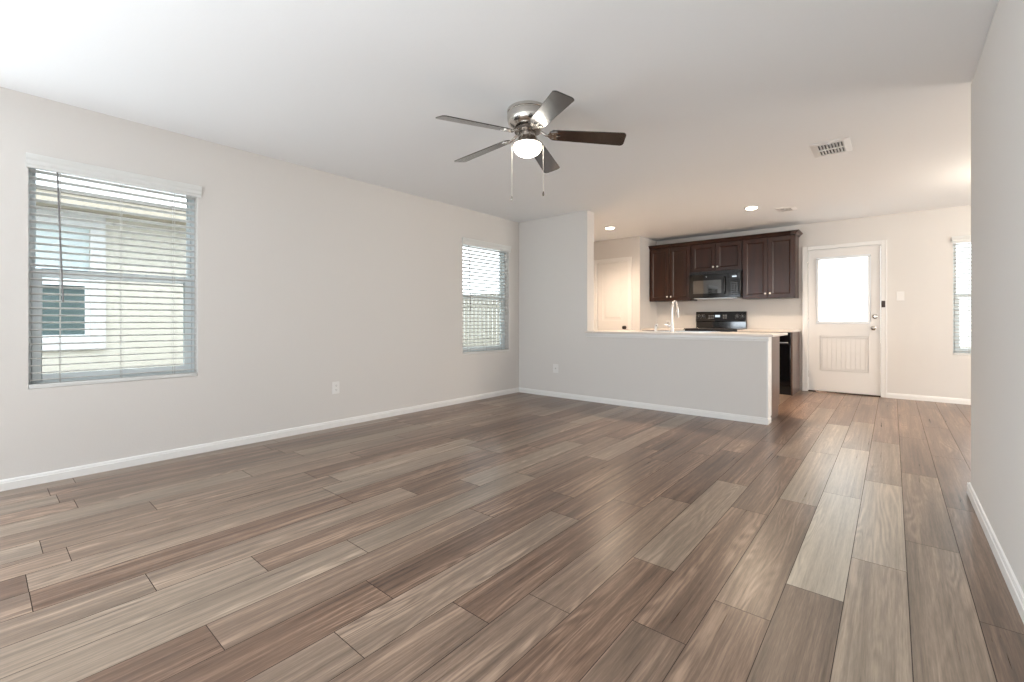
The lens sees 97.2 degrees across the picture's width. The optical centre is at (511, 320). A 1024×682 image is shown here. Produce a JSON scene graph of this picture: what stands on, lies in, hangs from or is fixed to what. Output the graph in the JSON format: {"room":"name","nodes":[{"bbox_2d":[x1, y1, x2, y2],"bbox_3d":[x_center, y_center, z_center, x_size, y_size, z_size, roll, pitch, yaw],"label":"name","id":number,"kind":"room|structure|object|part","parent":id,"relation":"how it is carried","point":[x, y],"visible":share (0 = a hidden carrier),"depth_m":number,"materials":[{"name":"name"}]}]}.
{"room":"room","nodes":[
{"label":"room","id":0,"kind":"room"},
{"bbox_2d":[0,87,518,479],"bbox_3d":[-1.375,-0.181,4.876,0.160,2.460,10.282,0,0,40],"label":"wall","id":1,"kind":"structure","parent":0,"point":[308,279],"depth_m":3.83,"materials":[{"name":"white paint"}]},
{"bbox_2d":[28,167,193,383],"bbox_3d":[-2.812,-0.306,3.226,0.080,1.475,0.895,0,0,40],"label":"window","id":2,"kind":"structure","parent":1,"relation":"in","point":[30,217],"depth_m":3.06,"materials":[{"name":"white plastic"}]},
{"bbox_3d":[-2.829,-0.648,3.240,0.028,0.729,0.857,0,0,40],"label":"sash","id":3,"kind":"part","parent":2,"relation":"part of","materials":[{"name":"white plastic"}]},
{"bbox_3d":[-2.802,0.029,3.217,0.033,0.732,0.857,0,0,40],"label":"sash","id":4,"kind":"part","parent":2,"relation":"part of","materials":[{"name":"white plastic"}]},
{"bbox_2d":[26,152,201,388],"bbox_3d":[-2.735,-0.305,3.167,0.091,1.467,0.929,0,0,40],"label":"window blind","id":5,"kind":"object","parent":2,"relation":"attached to","point":[36,161],"visible":1,"depth_m":3.13,"materials":[{"name":"white plastic"}]},
{"bbox_3d":[-2.945,-0.284,2.940,0.063,1.414,0.010,0,0,40],"label":"ladder cord","id":6,"kind":"part","parent":5,"relation":"part of","materials":[{"name":"white fabric"}]},
{"bbox_3d":[-2.746,0.415,3.169,0.061,0.026,0.889,0,0,40],"label":"rail","id":7,"kind":"part","parent":5,"relation":"part of","materials":[{"name":"white plastic"}]},
{"bbox_3d":[-2.749,-0.284,3.173,0.063,1.414,0.010,0,0,40],"label":"ladder cord","id":8,"kind":"part","parent":5,"relation":"part of","materials":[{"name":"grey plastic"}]},
{"bbox_3d":[-2.553,-0.284,3.405,0.063,1.414,0.010,0,0,40],"label":"ladder cord","id":9,"kind":"part","parent":5,"relation":"part of","materials":[{"name":"white fabric"}]},
{"bbox_2d":[0,387,518,491],"bbox_3d":[-2.260,0.996,3.692,0.014,0.066,7.330,0,0,40],"label":"baseboard","id":10,"kind":"structure","parent":1,"relation":"attached to","point":[50,476],"depth_m":3.54,"materials":[{"name":"white wood"}]},
{"bbox_2d":[332,381,338,393],"bbox_3d":[-1.700,0.649,4.359,0.009,0.116,0.072,0,0,40],"label":"wall outlet","id":11,"kind":"object","parent":1,"relation":"attached to","point":[335,385],"visible":1,"depth_m":4.35,"materials":[{"name":"white plastic"}]},
{"bbox_2d":[463,244,504,351],"bbox_3d":[-0.419,-0.306,6.064,0.080,1.475,0.890,0,0,40],"label":"window","id":12,"kind":"structure","parent":1,"relation":"in","point":[502,327],"depth_m":6.35,"materials":[{"name":"white plastic"}]},
{"bbox_3d":[-0.435,-0.648,6.077,0.028,0.729,0.852,0,0,40],"label":"sash","id":13,"kind":"part","parent":12,"relation":"part of","materials":[{"name":"white plastic"}]},
{"bbox_3d":[-0.408,0.029,6.055,0.033,0.732,0.852,0,0,40],"label":"sash","id":14,"kind":"part","parent":12,"relation":"part of","materials":[{"name":"white plastic"}]},
{"bbox_2d":[462,237,510,354],"bbox_3d":[-0.341,-0.305,6.005,0.091,1.467,0.924,0,0,40],"label":"window blind","id":15,"kind":"object","parent":12,"relation":"attached to","point":[469,243],"visible":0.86,"depth_m":5.99,"materials":[{"name":"white plastic"}]},
{"bbox_3d":[-0.550,-0.284,5.779,0.063,1.414,0.010,0,0,40],"label":"ladder cord","id":16,"kind":"part","parent":15,"relation":"part of","materials":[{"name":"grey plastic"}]},
{"bbox_3d":[-0.352,0.415,6.007,0.061,0.026,0.884,0,0,40],"label":"rail","id":17,"kind":"part","parent":15,"relation":"part of","materials":[{"name":"white plastic"}]},
{"bbox_3d":[-0.355,-0.284,6.010,0.063,1.414,0.010,0,0,40],"label":"ladder cord","id":18,"kind":"part","parent":15,"relation":"part of","materials":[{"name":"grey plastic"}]},
{"bbox_2d":[0,0,998,241],"bbox_3d":[1.889,-1.486,2.018,8.835,0.150,10.442,0,0,40],"label":"ceiling","id":19,"kind":"structure","parent":0,"point":[719,105],"depth_m":2.78,"materials":[{"name":"white paint"}]},
{"bbox_2d":[436,90,625,200],"bbox_3d":[0.068,-1.106,3.045,1.209,0.610,1.254,0,0,40],"label":"ceiling fan","id":20,"kind":"object","parent":19,"relation":"hanging from","point":[526,119],"visible":1,"depth_m":2.95,"materials":[{"name":"silver metal"}]},
{"bbox_3d":[-0.227,-1.219,2.804,0.502,0.068,0.129,0,0,-35],"label":"blade","id":21,"kind":"part","parent":20,"relation":"part of","materials":[{"name":"brown wood"}]},
{"bbox_3d":[-0.212,-1.219,3.260,0.504,0.068,0.131,0,0,40],"label":"blade","id":22,"kind":"part","parent":20,"relation":"part of","materials":[{"name":"brown wood"}]},
{"bbox_3d":[0.104,-1.133,3.021,0.189,0.072,0.189,0,0,40],"label":"lamp shade","id":23,"kind":"part","parent":20,"relation":"part of","materials":[{"name":"white glass"}]},
{"bbox_3d":[0.244,-1.219,3.390,0.129,0.068,0.502,0,0,19],"label":"blade","id":24,"kind":"part","parent":20,"relation":"part of","materials":[{"name":"brown wood"}]},
{"bbox_3d":[0.208,-1.219,2.639,0.129,0.068,0.502,0,0,-17],"label":"blade","id":25,"kind":"part","parent":20,"relation":"part of","materials":[{"name":"brown wood"}]},
{"bbox_3d":[0.499,-1.219,3.001,0.502,0.068,0.129,0,0,1],"label":"blade","id":26,"kind":"part","parent":20,"relation":"part of","materials":[{"name":"brown wood"}]},
{"bbox_2d":[744,206,758,209],"bbox_3d":[2.991,-1.399,5.631,0.170,0.022,0.170,0,0,40],"label":"recessed light","id":27,"kind":"object","parent":19,"relation":"in","point":[748,207],"visible":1,"depth_m":5.60,"materials":[{"name":"white"}]},
{"bbox_2d":[776,206,796,211],"bbox_3d":[3.474,-1.398,5.710,0.203,0.026,0.232,0,0,40],"label":"ceiling vent","id":28,"kind":"object","parent":19,"relation":"in","point":[791,208],"visible":1,"depth_m":5.68,"materials":[{"name":"grey metal"}]},
{"bbox_2d":[809,137,852,157],"bbox_3d":[2.606,-1.398,3.682,0.260,0.026,0.370,0,0,40],"label":"ceiling vent","id":29,"kind":"object","parent":19,"relation":"in","point":[841,145],"visible":1,"depth_m":3.66,"materials":[{"name":"grey metal"}]},
{"bbox_2d":[0,390,1023,681],"bbox_3d":[1.880,1.089,2.131,8.675,0.120,10.282,0,0,40],"label":"floor","id":30,"kind":"structure","parent":0,"point":[519,536],"depth_m":2.00,"materials":[{"name":"brown wood"}]},
{"bbox_2d":[519,210,593,395],"bbox_3d":[0.583,-0.181,6.197,1.131,2.460,0.165,0,0,40],"label":"wall pier","id":31,"kind":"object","parent":30,"relation":"on","point":[556,253],"visible":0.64,"depth_m":6.08,"materials":[{"name":"white paint"}]},
{"bbox_2d":[553,364,557,372],"bbox_3d":[0.586,0.646,6.076,0.085,0.118,0.016,0,0,40],"label":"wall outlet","id":32,"kind":"object","parent":31,"relation":"attached to","point":[555,366],"visible":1,"depth_m":6.08,"materials":[{"name":"white plastic"}]},
{"bbox_2d":[684,311,746,331],"bbox_3d":[3.186,0.443,7.071,0.768,1.172,0.702,0,0,40],"label":"range","id":33,"kind":"object","parent":30,"relation":"on","point":[733,321],"visible":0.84,"depth_m":7.20,"materials":[{"name":"black metal"}]},
{"bbox_2d":[684,328,745,329],"bbox_3d":[3.175,0.126,7.058,0.768,0.016,0.557,0,0,40],"label":"cooktop","id":34,"kind":"object","parent":33,"relation":"in","point":[684,328],"depth_m":6.84,"materials":[{"name":"grey"}]},
{"bbox_2d":[771,336,779,420],"bbox_3d":[2.022,0.596,5.443,2.032,0.866,0.537,0,0,40],"label":"wall","id":35,"kind":"structure","parent":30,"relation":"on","point":[775,340],"depth_m":4.78,"materials":[{"name":"white paint"}]},
{"bbox_3d":[2.155,0.540,5.601,2.032,0.754,0.019,0,0,40],"label":"frame","id":36,"kind":"part","parent":35,"relation":"part of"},
{"bbox_2d":[772,332,790,394],"bbox_3d":[3.756,0.597,6.625,0.663,0.865,0.628,0,0,40],"label":"dishwasher","id":37,"kind":"object","parent":30,"relation":"on","point":[785,341],"visible":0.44,"depth_m":6.23,"materials":[{"name":"black metal"}]},
{"bbox_2d":[737,329,800,331],"bbox_3d":[3.775,0.148,6.622,0.705,0.025,0.650,0,0,40],"label":"countertop","id":38,"kind":"structure","parent":37,"relation":"on","point":[742,330],"depth_m":6.43,"materials":[{"name":"beige stone"}]},
{"bbox_3d":[3.576,0.242,6.411,0.661,0.150,0.036,0,0,40],"label":"control panel","id":39,"kind":"part","parent":37,"relation":"part of","materials":[{"name":"black plastic"}]},
{"bbox_3d":[3.577,0.617,6.412,0.661,0.575,0.034,0,0,40],"label":"door","id":40,"kind":"part","parent":37,"relation":"part of","materials":[{"name":"black metal"}]},
{"bbox_2d":[791,332,799,395],"bbox_3d":[4.035,0.596,6.418,0.017,0.866,0.625,0,0,40],"label":"end panel","id":41,"kind":"object","parent":30,"relation":"on","point":[795,336],"visible":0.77,"depth_m":6.37,"materials":[{"name":"beige paint"}]},
{"bbox_3d":[2.638,0.596,7.572,0.708,0.866,0.663,0,0,40],"label":"base cabinet","id":42,"kind":"object","parent":30,"relation":"on","visible":0},
{"bbox_2d":[641,328,684,330],"bbox_3d":[2.642,0.148,7.577,0.709,0.025,0.650,0,0,40],"label":"countertop","id":43,"kind":"structure","parent":42,"relation":"on","point":[668,329],"depth_m":7.46,"materials":[{"name":"beige stone"}]},
{"bbox_2d":[594,236,655,330],"bbox_3d":[2.016,-0.181,8.080,0.893,2.460,0.692,0,0,40],"label":"wall","id":44,"kind":"structure","parent":0,"point":[643,310],"depth_m":7.67,"materials":[{"name":"white paint"}]},
{"bbox_2d":[594,257,631,330],"bbox_3d":[1.762,-0.025,7.878,0.731,2.109,0.164,0,0,40],"label":"door","id":45,"kind":"structure","parent":44,"relation":"in","point":[613,276],"depth_m":7.86,"materials":[{"name":"white"}]},
{"bbox_3d":[1.762,-0.449,7.881,0.380,0.895,0.027,0,0,40],"label":"panel","id":46,"kind":"part","parent":45,"relation":"part of","materials":[{"name":"white paint"}]},
{"bbox_2d":[587,337,766,417],"bbox_3d":[1.793,0.605,5.176,2.034,0.888,0.165,0,0,40],"label":"wall","id":47,"kind":"structure","parent":0,"point":[725,376],"depth_m":5.00,"materials":[{"name":"white paint"}]},
{"bbox_2d":[519,387,770,424],"bbox_3d":[1.355,0.996,5.523,3.179,0.066,0.159,0,0,40],"label":"baseboard","id":48,"kind":"structure","parent":47,"relation":"attached to","point":[720,415],"depth_m":5.17,"materials":[{"name":"white wood"}]},
{"bbox_2d":[586,333,768,340],"bbox_3d":[1.736,0.184,5.103,2.066,0.046,0.020,0,0,40],"label":"trim","id":49,"kind":"structure","parent":47,"relation":"attached to","point":[694,337],"depth_m":4.97,"materials":[{"name":"white"}]},
{"bbox_2d":[585,330,787,336],"bbox_3d":[1.995,0.148,5.382,2.113,0.025,0.819,0,0,40],"label":"countertop","id":50,"kind":"structure","parent":47,"relation":"on","point":[749,334],"depth_m":5.08,"materials":[{"name":"beige stone"}]},
{"bbox_2d":[665,300,678,331],"bbox_3d":[1.912,-0.051,5.375,0.115,0.374,0.230,0,0,40],"label":"faucet","id":51,"kind":"object","parent":50,"relation":"on","point":[677,308],"visible":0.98,"depth_m":5.29,"materials":[{"name":"white metal"}]},
{"bbox_3d":[1.933,-0.101,5.354,0.021,0.275,0.188,0,0,40],"label":"spout","id":52,"kind":"part","parent":51,"relation":"part of","materials":[{"name":"white metal"}]},
{"bbox_2d":[649,331,719,331],"bbox_3d":[2.062,0.231,5.508,0.800,0.197,0.410,0,0,40],"label":"sink","id":53,"kind":"object","parent":50,"relation":"in","point":[649,331],"visible":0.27,"depth_m":5.52,"materials":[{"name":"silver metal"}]},
{"bbox_2d":[767,337,771,417],"bbox_3d":[2.572,0.562,4.512,0.014,0.800,0.166,0,0,40],"label":"trim","id":54,"kind":"structure","parent":47,"relation":"attached to","point":[769,343],"depth_m":4.49,"materials":[{"name":"white wood"}]},
{"bbox_2d":[656,205,970,398],"bbox_3d":[5.204,-0.181,5.948,8.515,2.460,0.160,0,0,40],"label":"wall","id":55,"kind":"structure","parent":0,"point":[921,360],"depth_m":5.89,"materials":[{"name":"white paint"}]},
{"bbox_2d":[650,246,696,301],"bbox_3d":[2.737,-0.777,7.691,0.705,0.898,0.354,0,0,40],"label":"upper cabinet","id":56,"kind":"object","parent":55,"relation":"attached to","point":[670,268],"visible":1,"depth_m":7.57,"materials":[{"name":"brown wood"}]},
{"bbox_3d":[2.518,-0.775,7.700,0.340,0.878,0.018,0,0,40],"label":"door","id":57,"kind":"part","parent":56,"relation":"part of","materials":[{"name":"brown wood"}]},
{"bbox_3d":[2.784,-0.775,7.476,0.340,0.878,0.018,0,0,40],"label":"door","id":58,"kind":"part","parent":56,"relation":"part of","materials":[{"name":"brown wood"}]},
{"bbox_2d":[648,229,802,249],"bbox_3d":[3.313,-1.255,7.203,2.213,0.056,0.356,0,0,40],"label":"crown molding","id":59,"kind":"structure","parent":56,"relation":"on","point":[798,232],"depth_m":6.95,"materials":[{"name":"brown wood"}]},
{"bbox_2d":[691,240,742,272],"bbox_3d":[3.300,-1.001,7.216,0.764,0.450,0.354,0,0,40],"label":"upper cabinet","id":60,"kind":"object","parent":55,"relation":"attached to","point":[721,256],"visible":0.99,"depth_m":7.09,"materials":[{"name":"brown wood"}]},
{"bbox_3d":[3.069,-0.999,7.235,0.370,0.430,0.018,0,0,40],"label":"door","id":61,"kind":"part","parent":60,"relation":"part of","materials":[{"name":"brown wood"}]},
{"bbox_2d":[689,269,742,299],"bbox_3d":[3.271,-0.559,7.181,0.760,0.430,0.444,0,0,40],"label":"microwave","id":62,"kind":"object","parent":60,"relation":"attached to","point":[726,284],"visible":0.98,"depth_m":7.04,"materials":[{"name":"black metal"}]},
{"bbox_3d":[3.098,-0.544,7.113,0.582,0.369,0.029,0,0,40],"label":"door","id":63,"kind":"part","parent":62,"relation":"part of","materials":[{"name":"black glass"}]},
{"bbox_3d":[3.285,-0.350,7.198,0.640,0.012,0.300,0,0,40],"label":"filter panel","id":64,"kind":"part","parent":62,"relation":"part of","materials":[{"name":"silver metal"}]},
{"bbox_3d":[3.389,-0.544,6.868,0.174,0.369,0.029,0,0,40],"label":"control panel","id":65,"kind":"part","parent":62,"relation":"part of","materials":[{"name":"black plastic"}]},
{"bbox_3d":[3.358,-0.999,6.991,0.370,0.430,0.018,0,0,40],"label":"door","id":66,"kind":"part","parent":60,"relation":"part of","materials":[{"name":"brown wood"}]},
{"bbox_2d":[743,235,798,299],"bbox_3d":[3.857,-0.777,6.746,0.689,0.898,0.354,0,0,40],"label":"upper cabinet","id":67,"kind":"object","parent":55,"relation":"attached to","point":[770,264],"visible":1,"depth_m":6.61,"materials":[{"name":"brown wood"}]},
{"bbox_3d":[3.640,-0.775,6.753,0.332,0.878,0.018,0,0,40],"label":"door","id":68,"kind":"part","parent":67,"relation":"part of","materials":[{"name":"brown wood"}]},
{"bbox_3d":[3.901,-0.775,6.534,0.332,0.878,0.018,0,0,40],"label":"door","id":69,"kind":"part","parent":67,"relation":"part of","materials":[{"name":"brown wood"}]},
{"bbox_2d":[802,240,886,397],"bbox_3d":[4.667,-0.024,6.360,0.957,2.106,0.222,0,0,40],"label":"door","id":70,"kind":"structure","parent":55,"relation":"in","point":[844,286],"depth_m":6.32,"materials":[{"name":"white wood"}]},
{"bbox_3d":[4.641,-0.431,6.330,0.625,0.952,0.011,0,0,40],"label":"glass frame","id":71,"kind":"part","parent":70,"relation":"part of","materials":[{"name":"white glass"}]},
{"bbox_3d":[4.656,-0.431,6.348,0.561,0.896,0.004,0,0,40],"label":"pane","id":72,"kind":"part","parent":70,"relation":"part of","materials":[{"name":"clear glass"}]},
{"bbox_3d":[4.664,0.467,6.343,0.551,0.501,0.037,0,0,40],"label":"panel","id":73,"kind":"part","parent":70,"relation":"part of","materials":[{"name":"white paint"}]},
{"bbox_2d":[897,291,903,300],"bbox_3d":[5.099,-0.323,5.921,0.078,0.120,0.016,0,0,40],"label":"light switch","id":74,"kind":"object","parent":55,"relation":"attached to","point":[900,294],"visible":1,"depth_m":5.92,"materials":[{"name":"white plastic"}]},
{"bbox_2d":[887,393,970,404],"bbox_3d":[6.700,0.996,4.573,4.455,0.066,0.014,0,0,40],"label":"baseboard","id":75,"kind":"structure","parent":55,"relation":"attached to","point":[889,395],"depth_m":5.73,"materials":[{"name":"white wood"}]},
{"bbox_2d":[953,245,970,352],"bbox_3d":[5.901,-0.306,5.406,0.900,1.475,0.080,0,0,40],"label":"window","id":76,"kind":"structure","parent":55,"relation":"in","point":[958,350],"depth_m":5.65,"materials":[{"name":"white plastic"}]},
{"bbox_3d":[5.915,-0.648,5.422,0.862,0.729,0.028,0,0,40],"label":"sash","id":77,"kind":"part","parent":76,"relation":"part of","materials":[{"name":"white plastic"}]},
{"bbox_2d":[952,235,970,355],"bbox_3d":[5.842,-0.305,5.328,0.934,1.467,0.091,0,0,40],"label":"window blind","id":78,"kind":"object","parent":76,"relation":"attached to","point":[962,240],"visible":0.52,"depth_m":5.57,"materials":[{"name":"white plastic"}]},
{"bbox_3d":[5.844,0.415,5.340,0.894,0.026,0.061,0,0,40],"label":"rail","id":79,"kind":"part","parent":78,"relation":"part of","materials":[{"name":"white plastic"}]},
{"bbox_3d":[5.893,0.030,5.396,0.862,0.732,0.033,0,0,40],"label":"sash","id":80,"kind":"part","parent":76,"relation":"part of","materials":[{"name":"white plastic"}]},
{"bbox_2d":[971,0,1023,592],"bbox_3d":[2.300,-0.181,-0.959,4.046,2.460,6.100,0,0,40],"label":"wall","id":81,"kind":"structure","parent":0,"point":[997,84],"depth_m":1.97,"materials":[{"name":"white paint"}]},
{"bbox_2d":[967,482,1023,623],"bbox_3d":[2.300,0.996,-0.950,4.060,0.066,6.114,0,0,40],"label":"baseboard","id":82,"kind":"structure","parent":81,"relation":"attached to","point":[1016,592],"depth_m":1.89,"materials":[{"name":"white wood"}]},
{"label":"outside","id":83,"kind":"structure","parent":0,"visible":0},
{"bbox_3d":[2.746,1.309,9.458,36.000,0.240,42.000,0,0,40],"label":"ground","id":84,"kind":"structure","parent":83,"visible":0},
{"bbox_2d":[35,187,185,373],"bbox_3d":[-8.172,-0.367,4.735,5.400,3.108,15.500,0,0,40],"label":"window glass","id":85,"kind":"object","parent":84,"relation":"on","point":[44,233],"visible":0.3,"depth_m":5.26,"materials":[{"name":"beige"}]},
{"bbox_3d":[-5.207,-0.742,4.771,0.008,0.639,1.079,0,0,40],"label":"pane","id":86,"kind":"part","parent":85,"relation":"part of","materials":[{"name":"white"}]},
{"bbox_3d":[-5.207,-0.106,4.771,0.008,0.630,1.079,0,0,40],"label":"pane","id":87,"kind":"part","parent":85,"relation":"part of","materials":[{"name":"clear glass"}]},
{"bbox_3d":[-5.152,-0.431,4.725,0.029,1.520,1.339,0,0,40],"label":"window trim","id":88,"kind":"part","parent":85,"relation":"part of","materials":[{"name":"white"}]},
{"bbox_2d":[463,293,499,346],"bbox_3d":[-1.681,0.203,13.889,11.520,1.968,0.065,0,0,40],"label":"fence","id":89,"kind":"object","parent":84,"relation":"on","point":[471,317],"visible":0.09,"depth_m":13.21,"materials":[{"name":"beige"}]}
]}

